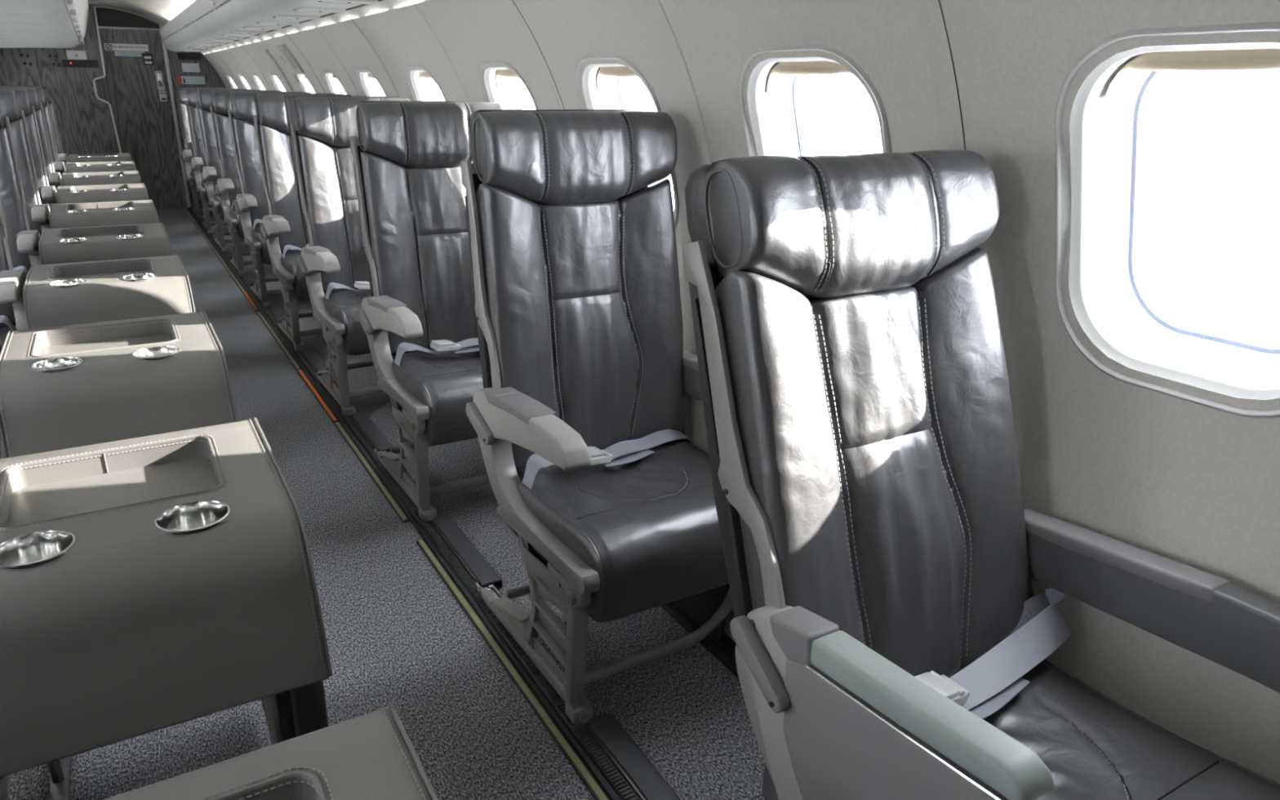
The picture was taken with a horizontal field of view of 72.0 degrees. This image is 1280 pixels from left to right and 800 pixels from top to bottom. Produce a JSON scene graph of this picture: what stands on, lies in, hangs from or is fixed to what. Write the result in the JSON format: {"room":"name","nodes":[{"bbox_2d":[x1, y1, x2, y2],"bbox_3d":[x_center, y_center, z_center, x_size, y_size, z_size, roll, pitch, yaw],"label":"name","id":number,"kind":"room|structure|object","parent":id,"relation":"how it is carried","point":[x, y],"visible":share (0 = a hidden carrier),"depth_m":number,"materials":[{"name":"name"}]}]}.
{"room":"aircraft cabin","nodes":[
{"label":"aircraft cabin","id":0,"kind":"room"},
{"bbox_2d":[0,4,226,208],"bbox_3d":[-4.921,-2.696,8.246,2.132,1.835,0.040,-10,22,-29],"label":"wall","id":1,"kind":"structure","parent":0,"point":[84,122],"depth_m":8.06,"materials":[{"name":"grey wood"}]},
{"bbox_2d":[66,50,87,59],"bbox_3d":[-5.088,-3.115,7.960,0.150,0.077,0.010,-10,22,-29],"label":"metal plate","id":2,"kind":"object","parent":1,"relation":"attached to","point":[71,55],"visible":1,"depth_m":7.96,"materials":[{"name":"silver metal"}]},
{"bbox_2d":[62,59,98,67],"bbox_3d":[-5.066,-3.048,7.984,0.280,0.060,0.033,-10,22,-29],"label":"bar","id":3,"kind":"object","parent":1,"relation":"attached to","point":[66,63],"visible":1,"depth_m":7.97,"materials":[{"name":"black plastic"}]},
{"bbox_2d":[93,6,122,153],"bbox_3d":[-4.957,-2.670,8.202,0.141,1.815,0.024,-10,22,-29],"label":"trim","id":4,"kind":"structure","parent":1,"relation":"attached to","point":[94,7],"depth_m":8.09,"materials":[{"name":"silver metal"}]},
{"bbox_2d":[94,7,187,208],"bbox_3d":[-4.804,-2.745,8.410,0.739,1.820,0.064,-10,22,-29],"label":"door","id":5,"kind":"structure","parent":1,"relation":"in","point":[136,88],"depth_m":8.40,"materials":[{"name":"grey wood"}]},
{"bbox_2d":[103,43,148,51],"bbox_3d":[-4.784,-3.286,8.210,0.356,0.060,0.009,-10,22,-29],"label":"no smoking sign","id":6,"kind":"object","parent":5,"relation":"attached to","point":[108,46],"visible":1,"depth_m":8.21,"materials":[{"name":"white plastic"}]},
{"bbox_2d":[114,50,145,56],"bbox_3d":[-4.768,-3.237,8.240,0.250,0.046,0.005,-10,22,-29],"label":"notice","id":7,"kind":"object","parent":5,"relation":"attached to","point":[117,53],"visible":1,"depth_m":8.23,"materials":[{"name":"grey plastic"}]},
{"bbox_2d":[159,23,191,208],"bbox_3d":[-4.481,-2.711,8.507,0.027,1.700,0.070,-10,22,-29],"label":"trim","id":8,"kind":"structure","parent":1,"relation":"attached to","point":[165,52],"depth_m":8.48,"materials":[{"name":"silver metal"}]},
{"bbox_2d":[177,53,201,60],"bbox_3d":[-4.291,-3.268,8.392,0.200,0.060,0.020,-10,22,-29],"label":"sign","id":9,"kind":"object","parent":1,"relation":"attached to","point":[184,56],"visible":1,"depth_m":8.38,"materials":[{"name":"black plastic"}]},
{"bbox_2d":[181,62,199,72],"bbox_3d":[-4.296,-3.179,8.431,0.150,0.080,0.005,-10,22,-29],"label":"placard","id":10,"kind":"object","parent":1,"relation":"attached to","point":[186,67],"visible":1,"depth_m":8.43,"materials":[{"name":"white plastic"}]},
{"bbox_2d":[177,75,204,84],"bbox_3d":[-4.305,-3.071,8.463,0.230,0.072,0.006,-10,22,-29],"label":"placard","id":11,"kind":"object","parent":1,"relation":"attached to","point":[182,79],"visible":1,"depth_m":8.46,"materials":[{"name":"grey"}]},
{"bbox_2d":[88,0,429,54],"bbox_3d":[-2.376,-1.882,3.908,1.690,0.420,10.950,-10,22,-29],"label":"ceiling","id":12,"kind":"structure","parent":0,"point":[162,11],"depth_m":6.12,"materials":[{"name":"white plastic"}]},
{"bbox_2d":[0,0,74,13],"bbox_3d":[-2.674,-1.729,3.494,0.862,0.402,0.694,-10,22,-29],"label":"bin","id":13,"kind":"object","parent":12,"relation":"attached to","point":[35,6],"visible":1,"depth_m":3.52,"materials":[{"name":"grey plastic"}]},
{"bbox_2d":[0,0,76,22],"bbox_3d":[-3.026,-1.935,4.063,0.862,0.402,0.694,-10,22,-29],"label":"bin","id":14,"kind":"object","parent":12,"relation":"attached to","point":[61,12],"visible":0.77,"depth_m":4.09,"materials":[{"name":"grey plastic"}]},
{"bbox_2d":[0,0,80,29],"bbox_3d":[-3.377,-2.142,4.632,0.862,0.402,0.694,-10,22,-29],"label":"bin","id":15,"kind":"object","parent":12,"relation":"attached to","point":[63,22],"visible":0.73,"depth_m":4.66,"materials":[{"name":"grey plastic"}]},
{"bbox_2d":[0,0,84,34],"bbox_3d":[-3.729,-2.348,5.201,0.862,0.402,0.694,-10,22,-29],"label":"bin","id":16,"kind":"object","parent":12,"relation":"attached to","point":[69,27],"visible":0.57,"depth_m":5.22,"materials":[{"name":"grey plastic"}]},
{"bbox_2d":[0,0,85,39],"bbox_3d":[-4.081,-2.554,5.769,0.862,0.402,0.694,-10,22,-29],"label":"bin","id":17,"kind":"object","parent":12,"relation":"attached to","point":[72,32],"visible":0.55,"depth_m":5.79,"materials":[{"name":"grey plastic"}]},
{"bbox_2d":[0,0,87,42],"bbox_3d":[-4.433,-2.760,6.338,0.862,0.402,0.694,-10,22,-29],"label":"bin","id":18,"kind":"object","parent":12,"relation":"attached to","point":[73,37],"visible":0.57,"depth_m":6.36,"materials":[{"name":"grey plastic"}]},
{"bbox_2d":[0,0,88,45],"bbox_3d":[-4.785,-2.966,6.907,0.862,0.402,0.694,-10,22,-29],"label":"bin","id":19,"kind":"object","parent":12,"relation":"attached to","point":[81,39],"visible":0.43,"depth_m":6.92,"materials":[{"name":"grey plastic"}]},
{"bbox_2d":[0,2,88,48],"bbox_3d":[-5.137,-3.172,7.476,0.862,0.402,0.694,-10,22,-29],"label":"bin","id":20,"kind":"object","parent":12,"relation":"attached to","point":[76,44],"visible":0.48,"depth_m":7.49,"materials":[{"name":"grey plastic"}]},
{"bbox_2d":[158,0,382,52],"bbox_3d":[-2.160,-2.094,4.766,0.304,0.200,12.252,-10,22,-29],"label":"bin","id":21,"kind":"object","parent":12,"relation":"attached to","point":[202,25],"visible":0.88,"depth_m":4.47,"materials":[{"name":"grey plastic"}]},
{"bbox_2d":[8,207,764,799],"bbox_3d":[-2.398,-0.329,4.464,2.000,0.040,11.000,-10,22,-29],"label":"floor","id":22,"kind":"structure","parent":0,"point":[397,635],"depth_m":1.96,"materials":[{"name":"grey carpet"}]},
{"bbox_2d":[0,773,12,799],"bbox_3d":[-1.260,0.216,1.170,0.550,1.125,0.651,-10,22,-29],"label":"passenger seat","id":23,"kind":"object","parent":22,"relation":"on","point":[5,781],"visible":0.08,"depth_m":1.50,"materials":[{"name":"grey"}]},
{"bbox_2d":[0,200,28,344],"bbox_3d":[-2.215,-0.344,2.714,0.550,1.125,0.651,-10,22,-29],"label":"passenger seat","id":24,"kind":"object","parent":22,"relation":"on","point":[12,311],"visible":0.35,"depth_m":2.90,"materials":[{"name":"grey leather"}]},
{"bbox_2d":[0,325,17,344],"bbox_3d":[-2.181,-0.096,2.728,0.456,0.174,0.487,-10,22,-29],"label":"seat cushion","id":25,"kind":"object","parent":24,"relation":"on","point":[4,330],"depth_m":2.90,"materials":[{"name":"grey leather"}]},
{"bbox_2d":[0,107,40,275],"bbox_3d":[-2.693,-0.623,3.486,0.550,1.125,0.651,-10,22,-29],"label":"passenger seat","id":26,"kind":"object","parent":22,"relation":"on","point":[23,242],"visible":0.3,"depth_m":3.64,"materials":[{"name":"grey"}]},
{"bbox_2d":[0,89,50,235],"bbox_3d":[-3.170,-0.903,4.258,0.550,1.125,0.651,-10,22,-29],"label":"passenger seat","id":27,"kind":"object","parent":22,"relation":"on","point":[37,213],"visible":0.27,"depth_m":4.38,"materials":[{"name":"grey"}]},
{"bbox_2d":[0,88,57,209],"bbox_3d":[-3.648,-1.183,5.030,0.550,1.125,0.651,-10,22,-29],"label":"passenger seat","id":28,"kind":"object","parent":22,"relation":"on","point":[47,195],"visible":0.23,"depth_m":5.15,"materials":[{"name":"grey"}]},
{"bbox_2d":[0,87,62,191],"bbox_3d":[-4.126,-1.462,5.802,0.550,1.125,0.651,-10,22,-29],"label":"passenger seat","id":29,"kind":"object","parent":22,"relation":"on","point":[54,178],"visible":0.17,"depth_m":5.92,"materials":[{"name":"grey leather"}]},
{"bbox_2d":[0,86,66,176],"bbox_3d":[-4.603,-1.742,6.574,0.550,1.125,0.651,-10,22,-29],"label":"passenger seat","id":30,"kind":"object","parent":22,"relation":"on","point":[59,166],"visible":0.13,"depth_m":6.69,"materials":[{"name":"grey leather"}]},
{"bbox_2d":[0,85,68,165],"bbox_3d":[-5.081,-2.022,7.346,0.550,1.125,0.651,-10,22,-29],"label":"passenger seat","id":31,"kind":"object","parent":22,"relation":"on","point":[62,157],"visible":0.08,"depth_m":7.46,"materials":[{"name":"grey leather"}]},
{"bbox_2d":[68,152,131,162],"bbox_3d":[-4.573,-1.792,7.555,0.446,0.601,0.766,-10,22,-29],"label":"console table","id":32,"kind":"object","parent":22,"relation":"on","point":[91,157],"visible":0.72,"depth_m":7.29,"materials":[{"name":"grey plastic"}]},
{"bbox_2d":[65,160,136,173],"bbox_3d":[-4.105,-1.518,6.799,0.446,0.601,0.766,-10,22,-29],"label":"console table","id":33,"kind":"object","parent":22,"relation":"on","point":[122,166],"visible":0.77,"depth_m":6.53,"materials":[{"name":"grey plastic"}]},
{"bbox_2d":[61,170,142,186],"bbox_3d":[-3.638,-1.244,6.044,0.446,0.601,0.766,-10,22,-29],"label":"console table","id":34,"kind":"object","parent":22,"relation":"on","point":[73,179],"visible":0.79,"depth_m":5.77,"materials":[{"name":"grey plastic"}]},
{"bbox_2d":[55,182,149,204],"bbox_3d":[-3.170,-0.971,5.288,0.446,0.601,0.766,-10,22,-29],"label":"console table","id":35,"kind":"object","parent":22,"relation":"on","point":[121,192],"visible":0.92,"depth_m":5.01,"materials":[{"name":"grey plastic"}]},
{"bbox_2d":[48,199,159,228],"bbox_3d":[-2.702,-0.697,4.532,0.446,0.601,0.766,-10,22,-29],"label":"console table","id":36,"kind":"object","parent":22,"relation":"on","point":[64,215],"visible":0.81,"depth_m":4.25,"materials":[{"name":"grey plastic"}]},
{"bbox_2d":[38,222,173,264],"bbox_3d":[-2.235,-0.423,3.776,0.446,0.601,0.766,-10,22,-29],"label":"console table","id":37,"kind":"object","parent":22,"relation":"on","point":[95,243],"visible":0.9,"depth_m":3.50,"materials":[{"name":"grey plastic"}]},
{"bbox_2d":[22,254,195,328],"bbox_3d":[-1.785,-0.160,3.049,0.446,0.601,0.766,-10,22,-29],"label":"console table","id":38,"kind":"object","parent":22,"relation":"on","point":[55,295],"visible":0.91,"depth_m":2.76,"materials":[{"name":"grey plastic"}]},
{"bbox_2d":[0,310,237,458],"bbox_3d":[-1.302,0.123,2.268,0.446,0.601,0.766,-10,22,-29],"label":"console table","id":39,"kind":"object","parent":22,"relation":"on","point":[68,386],"visible":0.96,"depth_m":1.97,"materials":[{"name":"grey plastic"}]},
{"bbox_2d":[0,417,333,799],"bbox_3d":[-0.828,0.401,1.501,0.446,0.601,0.766,-10,22,-29],"label":"console table","id":40,"kind":"object","parent":22,"relation":"on","point":[152,583],"visible":1,"depth_m":1.22,"materials":[{"name":"grey plastic"}]},
{"bbox_2d":[185,208,245,291],"bbox_3d":[-3.429,-1.265,6.993,0.023,0.008,4.140,-10,22,-29],"label":"strip","id":41,"kind":"object","parent":22,"relation":"on","point":[209,242],"visible":1,"depth_m":6.39,"materials":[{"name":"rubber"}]},
{"bbox_2d":[241,290,259,311],"bbox_3d":[-2.247,-0.573,5.083,0.023,0.008,0.540,-10,22,-29],"label":"strip","id":42,"kind":"object","parent":22,"relation":"on","point":[246,295],"visible":1,"depth_m":5.06,"materials":[{"name":"orange rubber"}]},
{"bbox_2d":[103,705,438,799],"bbox_3d":[-0.358,0.676,0.743,0.446,0.601,0.766,-10,22,-29],"label":"console table","id":43,"kind":"object","parent":22,"relation":"on","point":[371,756],"visible":1,"depth_m":0.80,"materials":[{"name":"grey plastic"}]},
{"bbox_2d":[268,305,285,319],"bbox_3d":[-1.931,-0.452,4.728,0.050,0.023,0.400,-10,22,-29],"label":"track cover","id":44,"kind":"object","parent":22,"relation":"on","point":[278,313],"visible":0.58,"depth_m":4.77,"materials":[{"name":"grey plastic"}]},
{"bbox_2d":[256,311,302,370],"bbox_3d":[-1.795,-0.308,4.352,0.023,0.008,1.180,-10,22,-29],"label":"strip","id":45,"kind":"object","parent":22,"relation":"on","point":[260,315],"visible":1,"depth_m":4.26,"materials":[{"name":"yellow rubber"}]},
{"bbox_2d":[302,348,327,371],"bbox_3d":[-1.443,-0.167,3.939,0.050,0.023,0.400,-10,22,-29],"label":"track cover","id":46,"kind":"object","parent":22,"relation":"on","point":[311,353],"visible":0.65,"depth_m":3.94,"materials":[{"name":"grey plastic"}]},
{"bbox_2d":[297,369,338,422],"bbox_3d":[-1.312,-0.026,3.572,0.023,0.008,0.720,-10,22,-29],"label":"strip","id":47,"kind":"object","parent":22,"relation":"on","point":[333,418],"visible":1,"depth_m":3.52,"materials":[{"name":"orange rubber"}]},
{"bbox_2d":[333,422,409,522],"bbox_3d":[-0.900,0.216,2.905,0.023,0.008,0.900,-10,22,-29],"label":"strip","id":48,"kind":"object","parent":22,"relation":"on","point":[390,499],"visible":1,"depth_m":2.83,"materials":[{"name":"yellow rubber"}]},
{"bbox_2d":[351,412,392,451],"bbox_3d":[-0.955,0.119,3.151,0.050,0.023,0.400,-10,22,-29],"label":"track cover","id":49,"kind":"object","parent":22,"relation":"on","point":[375,434],"visible":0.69,"depth_m":3.14,"materials":[{"name":"grey plastic"}]},
{"bbox_2d":[186,207,647,799],"bbox_3d":[-1.825,-0.365,4.491,0.076,0.021,10.450,-10,22,-29],"label":"track","id":50,"kind":"object","parent":22,"relation":"on","point":[602,763],"visible":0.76,"depth_m":2.15,"materials":[{"name":"black metal"}]},
{"bbox_2d":[176,87,224,217],"bbox_3d":[-3.937,-2.294,8.152,0.550,1.125,0.651,-10,22,-29],"label":"passenger seat","id":51,"kind":"object","parent":50,"relation":"on","point":[187,153],"visible":0.25,"depth_m":8.08,"materials":[{"name":"grey"}]},
{"bbox_2d":[191,171,199,191],"bbox_3d":[-3.897,-2.048,8.169,0.456,0.174,0.487,-10,22,-29],"label":"seat cushion","id":52,"kind":"object","parent":51,"relation":"on","point":[193,188],"depth_m":7.90,"materials":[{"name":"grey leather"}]},
{"bbox_2d":[185,88,238,233],"bbox_3d":[-3.449,-2.008,7.364,0.550,1.125,0.651,-10,22,-29],"label":"passenger seat","id":53,"kind":"object","parent":50,"relation":"on","point":[197,162],"visible":0.22,"depth_m":7.29,"materials":[{"name":"grey"}]},
{"bbox_2d":[200,180,208,203],"bbox_3d":[-3.409,-1.762,7.381,0.456,0.174,0.487,-10,22,-29],"label":"seat cushion","id":54,"kind":"object","parent":53,"relation":"on","point":[204,199],"depth_m":7.11,"materials":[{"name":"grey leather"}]},
{"bbox_2d":[195,88,255,252],"bbox_3d":[-2.962,-1.722,6.576,0.550,1.125,0.651,-10,22,-29],"label":"passenger seat","id":55,"kind":"object","parent":50,"relation":"on","point":[211,173],"visible":0.21,"depth_m":6.51,"materials":[{"name":"grey"}]},
{"bbox_2d":[213,192,224,218],"bbox_3d":[-2.922,-1.476,6.593,0.456,0.174,0.487,-10,22,-29],"label":"seat cushion","id":56,"kind":"object","parent":55,"relation":"on","point":[219,214],"depth_m":6.32,"materials":[{"name":"grey leather"}]},
{"bbox_2d":[209,89,281,275],"bbox_3d":[-2.474,-1.437,5.787,0.550,1.125,0.651,-10,22,-29],"label":"passenger seat","id":57,"kind":"object","parent":50,"relation":"on","point":[227,188],"visible":0.25,"depth_m":5.73,"materials":[{"name":"grey"}]},
{"bbox_2d":[230,206,244,239],"bbox_3d":[-2.434,-1.191,5.804,0.456,0.174,0.487,-10,22,-29],"label":"seat cushion","id":58,"kind":"object","parent":57,"relation":"on","point":[237,233],"depth_m":5.54,"materials":[{"name":"grey leather"}]},
{"bbox_2d":[227,91,311,306],"bbox_3d":[-1.986,-1.151,4.999,0.550,1.125,0.651,-10,22,-29],"label":"passenger seat","id":59,"kind":"object","parent":50,"relation":"on","point":[251,206],"visible":0.3,"depth_m":4.95,"materials":[{"name":"grey leather"}]},
{"bbox_2d":[251,226,271,264],"bbox_3d":[-1.946,-0.905,5.016,0.456,0.174,0.487,-10,22,-29],"label":"seat cushion","id":60,"kind":"object","parent":59,"relation":"on","point":[263,255],"depth_m":4.75,"materials":[{"name":"grey leather"}]},
{"bbox_2d":[253,93,370,351],"bbox_3d":[-1.498,-0.866,4.211,0.550,1.125,0.651,-10,22,-29],"label":"passenger seat","id":61,"kind":"object","parent":50,"relation":"on","point":[284,230],"visible":0.39,"depth_m":4.16,"materials":[{"name":"grey leather"}]},
{"bbox_2d":[278,252,370,301],"bbox_3d":[-1.459,-0.620,4.228,0.456,0.174,0.487,-10,22,-29],"label":"seat cushion","id":62,"kind":"object","parent":61,"relation":"on","point":[287,261],"depth_m":3.97,"materials":[{"name":"grey leather"}]},
{"bbox_2d":[289,96,434,415],"bbox_3d":[-1.011,-0.580,3.422,0.550,1.125,0.651,-10,22,-29],"label":"passenger seat","id":63,"kind":"object","parent":50,"relation":"on","point":[334,264],"visible":0.48,"depth_m":3.38,"materials":[{"name":"grey leather"}]},
{"bbox_2d":[319,289,371,355],"bbox_3d":[-0.971,-0.334,3.439,0.456,0.174,0.487,-10,22,-29],"label":"seat cushion","id":64,"kind":"object","parent":63,"relation":"on","point":[341,306],"depth_m":3.20,"materials":[{"name":"grey leather"}]},
{"bbox_2d":[296,96,396,125],"bbox_3d":[-1.147,-1.129,3.494,0.392,0.142,0.074,-10,22,-29],"label":"headrest cover","id":65,"kind":"object","parent":63,"relation":"attached to","point":[298,96],"depth_m":3.43,"materials":[{"name":"grey leather"}]},
{"bbox_2d":[349,100,503,521],"bbox_3d":[-0.523,-0.295,2.634,0.550,1.125,0.651,-10,22,-29],"label":"passenger seat","id":66,"kind":"object","parent":50,"relation":"on","point":[411,193],"visible":0.68,"depth_m":2.61,"materials":[{"name":"grey leather"}]},
{"bbox_2d":[357,100,484,145],"bbox_3d":[-0.660,-0.843,2.706,0.392,0.142,0.074,-10,22,-29],"label":"headrest cover","id":67,"kind":"object","parent":66,"relation":"attached to","point":[358,116],"depth_m":2.62,"materials":[{"name":"grey leather"}]},
{"bbox_2d":[386,345,483,444],"bbox_3d":[-0.483,-0.049,2.651,0.456,0.174,0.487,-10,22,-29],"label":"seat cushion","id":68,"kind":"object","parent":66,"relation":"on","point":[442,380],"depth_m":2.43,"materials":[{"name":"grey leather"}]},
{"bbox_2d":[460,109,733,724],"bbox_3d":[-0.035,-0.009,1.846,0.550,1.125,0.651,-10,22,-29],"label":"passenger seat","id":69,"kind":"object","parent":50,"relation":"on","point":[580,417],"visible":0.9,"depth_m":1.84,"materials":[{"name":"grey leather"}]},
{"bbox_2d":[469,109,640,177],"bbox_3d":[-0.172,-0.558,1.918,0.392,0.142,0.074,-10,22,-29],"label":"headrest cover","id":70,"kind":"object","parent":69,"relation":"attached to","point":[473,116],"depth_m":1.83,"materials":[{"name":"grey leather"}]},
{"bbox_2d":[511,438,728,622],"bbox_3d":[0.004,0.237,1.862,0.456,0.174,0.487,-10,22,-29],"label":"seat cushion","id":71,"kind":"object","parent":69,"relation":"on","point":[642,519],"depth_m":1.69,"materials":[{"name":"grey leather"}]},
{"bbox_2d":[681,150,1279,799],"bbox_3d":[0.412,0.269,1.125,0.554,1.094,0.777,-10,22,-29],"label":"passenger seat","id":72,"kind":"object","parent":50,"relation":"on","point":[885,558],"visible":1,"depth_m":1.13,"materials":[{"name":"grey leather"}]},
{"bbox_2d":[684,164,719,273],"bbox_3d":[0.249,-0.268,1.251,0.392,0.139,0.093,-10,22,-29],"label":"seat back","id":73,"kind":"object","parent":72,"relation":"attached to","point":[695,188],"depth_m":1.15,"materials":[{"name":"grey plastic"}]},
{"bbox_2d":[761,658,1279,799],"bbox_3d":[0.485,0.519,1.086,0.456,0.174,0.487,-10,22,-29],"label":"seat cushion","id":74,"kind":"object","parent":72,"relation":"on","point":[1093,747],"depth_m":1.13,"materials":[{"name":"grey leather"}]},
{"bbox_2d":[432,515,502,587],"bbox_3d":[-0.468,0.405,2.362,0.050,0.023,0.400,-10,22,-29],"label":"track cover","id":75,"kind":"object","parent":22,"relation":"on","point":[473,559],"visible":0.92,"depth_m":2.33,"materials":[{"name":"grey plastic"}]},
{"bbox_2d":[416,538,610,799],"bbox_3d":[0.013,0.750,1.430,0.023,0.008,2.470,-10,22,-29],"label":"strip","id":76,"kind":"object","parent":22,"relation":"on","point":[571,755],"visible":1,"depth_m":1.85,"materials":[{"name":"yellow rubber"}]},
{"bbox_2d":[587,711,681,799],"bbox_3d":[0.020,0.690,1.574,0.050,0.023,0.400,-10,22,-29],"label":"track cover","id":77,"kind":"object","parent":22,"relation":"on","point":[642,771],"visible":1,"depth_m":1.62,"materials":[{"name":"grey"}]},
{"bbox_2d":[660,601,738,678],"bbox_3d":[-1.487,-0.426,4.678,0.060,0.018,10.450,-10,22,-29],"label":"track","id":78,"kind":"object","parent":22,"relation":"on","point":[725,652],"visible":0.02,"depth_m":1.98,"materials":[{"name":"black metal"}]},
{"bbox_2d":[203,0,1279,783],"bbox_3d":[-1.572,-1.172,4.663,0.235,1.436,10.950,-10,22,-29],"label":"wall","id":79,"kind":"structure","parent":0,"point":[1197,486],"depth_m":1.29,"materials":[{"name":"plastic"}]},
{"bbox_2d":[251,72,266,89],"bbox_3d":[-2.850,-2.318,6.822,0.229,0.498,0.400,-10,22,-29],"label":"window","id":80,"kind":"structure","parent":79,"relation":"in","point":[259,84],"depth_m":6.87,"materials":[{"name":"grey plastic"}]},
{"bbox_2d":[269,71,287,91],"bbox_3d":[-2.417,-2.065,6.123,0.229,0.498,0.400,-10,22,-29],"label":"window","id":81,"kind":"structure","parent":79,"relation":"in","point":[279,85],"depth_m":6.17,"materials":[{"name":"grey plastic"}]},
{"bbox_2d":[264,43,304,91],"bbox_3d":[-2.117,-1.797,5.456,0.221,0.730,0.735,-10,22,-29],"label":"hatch","id":82,"kind":"object","parent":79,"relation":"attached to","point":[289,56],"visible":0.77,"depth_m":5.15,"materials":[{"name":"grey plastic"}]},
{"bbox_2d":[294,72,316,93],"bbox_3d":[-1.930,-1.780,5.335,0.229,0.498,0.400,-10,22,-29],"label":"window","id":83,"kind":"structure","parent":79,"relation":"in","point":[306,84],"depth_m":5.39,"materials":[{"name":"grey plastic"}]},
{"bbox_2d":[322,69,347,94],"bbox_3d":[-1.537,-1.550,4.701,0.229,0.498,0.400,-10,22,-29],"label":"window","id":84,"kind":"structure","parent":79,"relation":"in","point":[335,86],"depth_m":4.75,"materials":[{"name":"grey plastic"}]},
{"bbox_2d":[355,66,387,96],"bbox_3d":[-1.160,-1.329,4.092,0.229,0.498,0.400,-10,22,-29],"label":"window","id":85,"kind":"structure","parent":79,"relation":"in","point":[372,86],"depth_m":4.15,"materials":[{"name":"grey plastic"}]},
{"bbox_2d":[368,73,376,87],"bbox_3d":[-1.194,-1.466,4.021,0.045,0.074,0.300,-10,22,-29],"label":"blind","id":86,"kind":"object","parent":85,"relation":"attached to","point":[371,79],"depth_m":4.14,"materials":[{"name":"beige plastic"}]},
{"bbox_2d":[349,19,398,97],"bbox_3d":[-1.081,-1.151,3.778,0.238,0.875,0.030,-10,22,-29],"label":"trim","id":87,"kind":"structure","parent":79,"relation":"attached to","point":[352,22],"depth_m":3.66,"materials":[{"name":"plastic"}]},
{"bbox_2d":[405,64,447,101],"bbox_3d":[-0.758,-1.093,3.441,0.229,0.498,0.400,-10,22,-29],"label":"window","id":88,"kind":"structure","parent":79,"relation":"in","point":[425,88],"depth_m":3.50,"materials":[{"name":"grey plastic"}]},
{"bbox_2d":[419,71,432,88],"bbox_3d":[-0.792,-1.230,3.371,0.045,0.074,0.300,-10,22,-29],"label":"blind","id":89,"kind":"object","parent":88,"relation":"attached to","point":[425,79],"depth_m":3.49,"materials":[{"name":"beige plastic"}]},
{"bbox_2d":[413,4,469,101],"bbox_3d":[-0.637,-0.890,3.061,0.237,0.874,0.008,-10,22,-29],"label":"trim","id":90,"kind":"structure","parent":79,"relation":"attached to","point":[414,4],"depth_m":2.95,"materials":[{"name":"grey plastic"}]},
{"bbox_2d":[479,60,538,109],"bbox_3d":[-0.351,-0.855,2.783,0.229,0.498,0.400,-10,22,-29],"label":"window","id":91,"kind":"structure","parent":79,"relation":"in","point":[503,86],"depth_m":2.85,"materials":[{"name":"grey plastic"}]},
{"bbox_2d":[496,69,518,89],"bbox_3d":[-0.385,-0.992,2.713,0.045,0.074,0.300,-10,22,-29],"label":"blind","id":92,"kind":"object","parent":91,"relation":"attached to","point":[504,77],"depth_m":2.82,"materials":[{"name":"beige plastic"}]},
{"bbox_2d":[505,0,561,109],"bbox_3d":[-0.274,-0.678,2.474,0.238,0.875,0.030,-10,22,-29],"label":"trim","id":93,"kind":"structure","parent":79,"relation":"attached to","point":[508,2],"depth_m":2.37,"materials":[{"name":"plastic"}]},
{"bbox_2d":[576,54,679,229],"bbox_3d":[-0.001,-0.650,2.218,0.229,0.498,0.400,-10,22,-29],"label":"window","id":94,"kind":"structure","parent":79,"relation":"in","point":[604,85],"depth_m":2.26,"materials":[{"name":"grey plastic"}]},
{"bbox_2d":[597,66,637,92],"bbox_3d":[-0.035,-0.787,2.148,0.045,0.074,0.300,-10,22,-29],"label":"blind","id":95,"kind":"object","parent":94,"relation":"attached to","point":[606,76],"depth_m":2.20,"materials":[{"name":"beige plastic"}]},
{"bbox_2d":[657,0,711,164],"bbox_3d":[0.082,-0.469,1.899,0.237,0.874,0.008,-10,22,-29],"label":"trim","id":96,"kind":"structure","parent":79,"relation":"attached to","point":[658,1],"depth_m":1.84,"materials":[{"name":"grey plastic"}]},
{"bbox_2d":[738,44,892,156],"bbox_3d":[0.353,-0.443,1.645,0.229,0.498,0.400,-10,22,-29],"label":"window","id":97,"kind":"structure","parent":79,"relation":"in","point":[776,109],"depth_m":1.72,"materials":[{"name":"grey plastic"}]},
{"bbox_2d":[767,60,853,96],"bbox_3d":[0.319,-0.579,1.575,0.045,0.074,0.300,-10,22,-29],"label":"blind","id":98,"kind":"object","parent":97,"relation":"attached to","point":[779,73],"depth_m":1.60,"materials":[{"name":"beige plastic"}]},
{"bbox_2d":[913,0,954,150],"bbox_3d":[0.416,-0.274,1.358,0.238,0.875,0.030,-10,22,-29],"label":"trim","id":99,"kind":"structure","parent":79,"relation":"attached to","point":[923,12],"depth_m":1.29,"materials":[{"name":"plastic"}]},
{"bbox_2d":[937,0,965,150],"bbox_3d":[0.433,-0.264,1.331,0.236,0.874,0.003,-10,22,-29],"label":"trim","id":100,"kind":"structure","parent":79,"relation":"attached to","point":[939,1],"depth_m":1.27,"materials":[{"name":"grey plastic"}]},
{"bbox_2d":[1054,22,1279,417],"bbox_3d":[0.705,-0.237,1.076,0.229,0.498,0.400,-10,22,-29],"label":"window","id":101,"kind":"structure","parent":79,"relation":"in","point":[1112,302],"depth_m":1.19,"materials":[{"name":"grey plastic"}]},
{"bbox_2d":[1102,48,1279,103],"bbox_3d":[0.671,-0.373,1.006,0.045,0.074,0.300,-10,22,-29],"label":"blind","id":102,"kind":"object","parent":101,"relation":"attached to","point":[1117,79],"depth_m":1.03,"materials":[{"name":"beige plastic"}]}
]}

